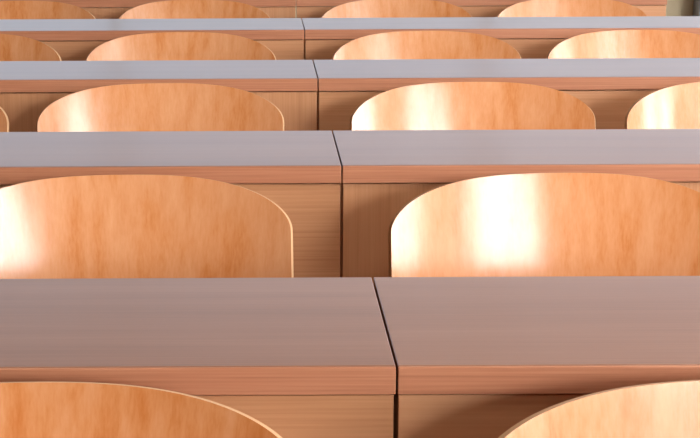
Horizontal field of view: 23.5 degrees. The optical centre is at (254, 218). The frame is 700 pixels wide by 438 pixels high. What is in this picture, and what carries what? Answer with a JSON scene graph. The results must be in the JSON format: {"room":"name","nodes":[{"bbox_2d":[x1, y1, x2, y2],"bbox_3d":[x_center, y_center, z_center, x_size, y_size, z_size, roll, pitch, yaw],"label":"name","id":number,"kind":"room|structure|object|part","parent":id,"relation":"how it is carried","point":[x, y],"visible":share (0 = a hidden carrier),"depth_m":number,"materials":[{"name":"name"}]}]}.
{"room":"lecture hall","nodes":[
{"label":"lecture hall","id":0,"kind":"room"},
{"bbox_2d":[112,0,693,17],"bbox_3d":[-0.666,-1.788,6.573,6.800,3.100,0.220,0,12,0],"label":"wall","id":1,"kind":"structure","parent":0,"point":[673,7],"depth_m":6.66,"materials":[{"name":"green paint"}]},
{"bbox_2d":[693,0,699,15],"bbox_3d":[1.842,-0.651,6.650,0.193,0.820,0.100,0,12,0],"label":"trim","id":2,"kind":"structure","parent":1,"relation":"attached to","point":[696,4],"depth_m":6.61,"materials":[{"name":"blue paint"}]},
{"bbox_3d":[-0.672,1.417,-0.444,7.240,0.200,15.290,0,12,0],"label":"floor","id":3,"kind":"structure","parent":0,"visible":0},
{"bbox_2d":[0,107,8,131],"bbox_3d":[-0.719,0.147,3.198,0.490,0.747,0.499,-1,12,-3],"label":"chair","id":4,"kind":"object","parent":3,"relation":"on","point":[4,121],"visible":0.18,"depth_m":3.32,"materials":[{"name":"brown wood"}]},
{"bbox_2d":[0,34,60,60],"bbox_3d":[-0.730,-0.064,4.175,0.490,0.747,0.499,-1,12,-2],"label":"chair","id":5,"kind":"object","parent":3,"relation":"on","point":[12,47],"visible":0.21,"depth_m":4.32,"materials":[{"name":"brown wood"}]},
{"bbox_2d":[0,1,95,18],"bbox_3d":[-0.730,-0.276,5.153,0.490,0.747,0.499,-1,12,-2],"label":"chair","id":6,"kind":"object","parent":3,"relation":"on","point":[8,9],"visible":0.12,"depth_m":5.30,"materials":[{"name":"brown wood"}]},
{"bbox_2d":[0,381,281,437],"bbox_3d":[-0.191,0.557,1.287,0.490,0.747,0.499,-1,12,-2],"label":"chair","id":7,"kind":"object","parent":3,"relation":"on","point":[45,409],"visible":1,"depth_m":1.44,"materials":[{"name":"brown wood"}]},
{"bbox_2d":[0,175,293,278],"bbox_3d":[-0.179,0.353,2.231,0.490,0.747,0.499,-1,12,-3],"label":"chair","id":8,"kind":"object","parent":3,"relation":"on","point":[93,226],"visible":0.36,"depth_m":2.38,"materials":[{"name":"brown wood"}]},
{"bbox_2d":[0,0,295,18],"bbox_3d":[-0.463,-0.383,5.653,1.198,0.740,0.329,0,12,0],"label":"desk","id":9,"kind":"object","parent":3,"relation":"on","point":[100,9],"visible":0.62,"depth_m":5.42,"materials":[{"name":"brown wood"}]},
{"bbox_3d":[-0.463,-0.396,5.497,1.196,0.592,0.018,0,12,0],"label":"panel","id":10,"kind":"part","parent":9,"relation":"part of","materials":[{"name":"brown wood"}]},
{"bbox_2d":[0,18,303,60],"bbox_3d":[-0.465,-0.171,4.675,1.198,0.740,0.329,0,12,0],"label":"desk","id":11,"kind":"object","parent":3,"relation":"on","point":[72,39],"visible":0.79,"depth_m":4.46,"materials":[{"name":"brown wood"}]},
{"bbox_2d":[0,18,303,30],"bbox_3d":[-0.466,-0.521,4.602,1.198,0.026,0.325,0,12,0],"label":"countertop","id":12,"kind":"structure","parent":11,"relation":"on","point":[213,23],"depth_m":4.59,"materials":[{"name":"brown wood"}]},
{"bbox_3d":[-0.465,-0.185,4.520,1.196,0.592,0.018,0,12,0],"label":"panel","id":13,"kind":"part","parent":11,"relation":"part of","materials":[{"name":"brown wood"}]},
{"bbox_2d":[0,60,317,131],"bbox_3d":[-0.466,0.040,3.698,1.198,0.740,0.329,0,12,0],"label":"desk","id":14,"kind":"object","parent":3,"relation":"on","point":[27,88],"visible":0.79,"depth_m":3.48,"materials":[{"name":"brown wood"}]},
{"bbox_2d":[0,60,316,79],"bbox_3d":[-0.468,-0.309,3.624,1.198,0.026,0.325,0,12,0],"label":"countertop","id":15,"kind":"structure","parent":14,"relation":"on","point":[157,69],"depth_m":3.61,"materials":[{"name":"brown wood"}]},
{"bbox_3d":[-0.467,0.027,3.542,1.196,0.592,0.018,0,12,0],"label":"panel","id":16,"kind":"part","parent":14,"relation":"part of","materials":[{"name":"brown wood"}]},
{"bbox_2d":[36,83,283,131],"bbox_3d":[-0.173,0.144,3.196,0.490,0.747,0.499,-1,12,-3],"label":"chair","id":17,"kind":"object","parent":3,"relation":"on","point":[148,106],"visible":0.2,"depth_m":3.34,"materials":[{"name":"brown wood"}]},
{"bbox_2d":[0,131,340,277],"bbox_3d":[-0.468,0.251,2.720,1.198,0.740,0.329,0,12,0],"label":"desk","id":18,"kind":"object","parent":3,"relation":"on","point":[298,171],"visible":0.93,"depth_m":2.52,"materials":[{"name":"brown wood"}]},
{"bbox_3d":[-0.469,0.238,2.565,1.196,0.592,0.018,0,12,0],"label":"panel","id":19,"kind":"part","parent":18,"relation":"part of","materials":[{"name":"brown wood"}]},
{"bbox_2d":[0,131,340,166],"bbox_3d":[-0.470,-0.098,2.647,1.198,0.026,0.325,0,12,0],"label":"countertop","id":20,"kind":"structure","parent":18,"relation":"on","point":[129,148],"depth_m":2.63,"materials":[{"name":"brown wood"}]},
{"bbox_2d":[85,32,275,60],"bbox_3d":[-0.179,-0.067,4.174,0.490,0.747,0.499,-1,12,-2],"label":"chair","id":21,"kind":"object","parent":3,"relation":"on","point":[165,45],"visible":0.1,"depth_m":4.32,"materials":[{"name":"brown wood"}]},
{"bbox_2d":[119,0,269,18],"bbox_3d":[-0.179,-0.278,5.151,0.490,0.747,0.499,-1,12,-2],"label":"chair","id":22,"kind":"object","parent":3,"relation":"on","point":[173,9],"visible":0.1,"depth_m":5.30,"materials":[{"name":"brown wood"}]},
{"bbox_2d":[0,277,395,437],"bbox_3d":[-0.470,0.462,1.743,1.198,0.740,0.329,0,12,0],"label":"desk","id":23,"kind":"object","parent":3,"relation":"on","point":[299,357],"visible":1,"depth_m":1.57,"materials":[{"name":"brown wood"}]},
{"bbox_2d":[0,277,394,367],"bbox_3d":[-0.471,0.113,1.670,1.198,0.026,0.325,0,12,0],"label":"countertop","id":24,"kind":"structure","parent":23,"relation":"on","point":[326,321],"depth_m":1.65,"materials":[{"name":"brown wood"}]},
{"bbox_3d":[-0.470,0.449,1.587,1.196,0.592,0.018,0,12,0],"label":"panel","id":25,"kind":"part","parent":23,"relation":"part of","materials":[{"name":"brown wood"}]},
{"bbox_2d":[321,0,471,17],"bbox_3d":[0.456,-0.281,5.149,0.490,0.747,0.499,-1,12,-2],"label":"chair","id":26,"kind":"object","parent":3,"relation":"on","point":[363,8],"visible":0.08,"depth_m":5.30,"materials":[{"name":"brown wood"}]},
{"bbox_2d":[331,31,520,59],"bbox_3d":[0.449,-0.070,4.172,0.490,0.747,0.499,-1,12,-2],"label":"chair","id":27,"kind":"object","parent":3,"relation":"on","point":[404,44],"visible":0.17,"depth_m":4.32,"materials":[{"name":"brown wood"}]},
{"bbox_2d":[350,82,595,129],"bbox_3d":[0.444,0.142,3.195,0.490,0.747,0.499,-1,12,-3],"label":"chair","id":28,"kind":"object","parent":3,"relation":"on","point":[444,105],"visible":0.19,"depth_m":3.34,"materials":[{"name":"brown wood"}]},
{"bbox_2d":[296,0,666,59],"bbox_3d":[0.737,-0.388,5.649,1.198,0.740,0.329,0,12,0],"label":"desk","id":29,"kind":"object","parent":3,"relation":"on","point":[305,8],"visible":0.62,"depth_m":5.42,"materials":[{"name":"brown wood"}]},
{"bbox_2d":[302,16,699,130],"bbox_3d":[0.735,-0.177,4.672,1.198,0.740,0.329,0,12,0],"label":"desk","id":30,"kind":"object","parent":3,"relation":"on","point":[532,37],"visible":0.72,"depth_m":4.46,"materials":[{"name":"brown wood"}]},
{"bbox_3d":[0.735,-0.190,4.516,1.196,0.592,0.018,0,12,0],"label":"panel","id":31,"kind":"part","parent":30,"relation":"part of","materials":[{"name":"brown wood"}]},
{"bbox_2d":[302,16,699,36],"bbox_3d":[0.734,-0.526,4.599,1.198,0.026,0.325,0,12,0],"label":"countertop","id":32,"kind":"structure","parent":30,"relation":"on","point":[635,21],"depth_m":4.59,"materials":[{"name":"brown wood"}]},
{"bbox_2d":[313,58,699,241],"bbox_3d":[0.734,0.035,3.695,1.198,0.740,0.329,0,12,0],"label":"desk","id":33,"kind":"object","parent":3,"relation":"on","point":[609,87],"visible":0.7,"depth_m":3.48,"materials":[{"name":"brown wood"}]},
{"bbox_2d":[313,58,699,86],"bbox_3d":[0.732,-0.315,3.621,1.198,0.026,0.325,0,12,0],"label":"countertop","id":34,"kind":"structure","parent":33,"relation":"on","point":[586,67],"depth_m":3.61,"materials":[{"name":"brown wood"}]},
{"bbox_2d":[333,129,699,281],"bbox_3d":[0.732,0.246,2.717,1.198,0.740,0.329,0,12,0],"label":"desk","id":35,"kind":"object","parent":3,"relation":"on","point":[382,171],"visible":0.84,"depth_m":2.52,"materials":[{"name":"brown wood"}]},
{"bbox_3d":[0.155,0.262,2.719,0.022,0.713,0.276,0,12,0],"label":"panel","id":36,"kind":"part","parent":35,"relation":"part of","materials":[{"name":"brown wood"}]},
{"bbox_2d":[333,129,699,178],"bbox_3d":[0.730,-0.104,2.644,1.198,0.026,0.325,0,12,0],"label":"countertop","id":37,"kind":"structure","parent":35,"relation":"on","point":[568,146],"depth_m":2.63,"materials":[{"name":"brown wood"}]},
{"bbox_3d":[0.731,0.233,2.561,1.196,0.592,0.018,0,12,0],"label":"panel","id":38,"kind":"part","parent":35,"relation":"part of","materials":[{"name":"brown wood"}]},
{"bbox_2d":[373,276,699,437],"bbox_3d":[0.730,0.457,1.740,1.198,0.740,0.329,0,12,0],"label":"desk","id":39,"kind":"object","parent":3,"relation":"on","point":[474,357],"visible":0.88,"depth_m":1.58,"materials":[{"name":"brown wood"}]},
{"bbox_3d":[0.153,0.473,1.742,0.022,0.713,0.276,0,12,0],"label":"panel","id":40,"kind":"part","parent":39,"relation":"part of","materials":[{"name":"brown wood"}]},
{"bbox_3d":[0.730,0.444,1.584,1.196,0.592,0.018,0,12,0],"label":"panel","id":41,"kind":"part","parent":39,"relation":"part of","materials":[{"name":"brown wood"}]},
{"bbox_2d":[388,173,699,276],"bbox_3d":[0.439,0.350,2.229,0.490,0.747,0.499,-1,12,-2],"label":"chair","id":42,"kind":"object","parent":3,"relation":"on","point":[529,224],"visible":0.35,"depth_m":2.38,"materials":[{"name":"brown wood"}]},
{"bbox_2d":[497,0,646,16],"bbox_3d":[1.006,-0.283,5.148,0.490,0.747,0.499,-1,12,-2],"label":"chair","id":43,"kind":"object","parent":3,"relation":"on","point":[532,8],"visible":0.06,"depth_m":5.30,"materials":[{"name":"brown wood"}]},
{"bbox_2d":[498,380,699,437],"bbox_3d":[0.432,0.554,1.286,0.490,0.747,0.499,-1,12,-2],"label":"chair","id":44,"kind":"object","parent":3,"relation":"on","point":[663,409],"visible":1,"depth_m":1.43,"materials":[{"name":"brown wood"}]},
{"bbox_2d":[546,30,699,58],"bbox_3d":[0.997,-0.072,4.170,0.490,0.747,0.499,-1,12,-2],"label":"chair","id":45,"kind":"object","parent":3,"relation":"on","point":[617,43],"visible":0.11,"depth_m":4.32,"materials":[{"name":"brown wood"}]},
{"bbox_2d":[624,82,699,128],"bbox_3d":[0.984,0.139,3.193,0.490,0.747,0.499,-1,12,-3],"label":"chair","id":46,"kind":"object","parent":3,"relation":"on","point":[678,106],"visible":0.22,"depth_m":3.32,"materials":[{"name":"brown wood"}]}
]}

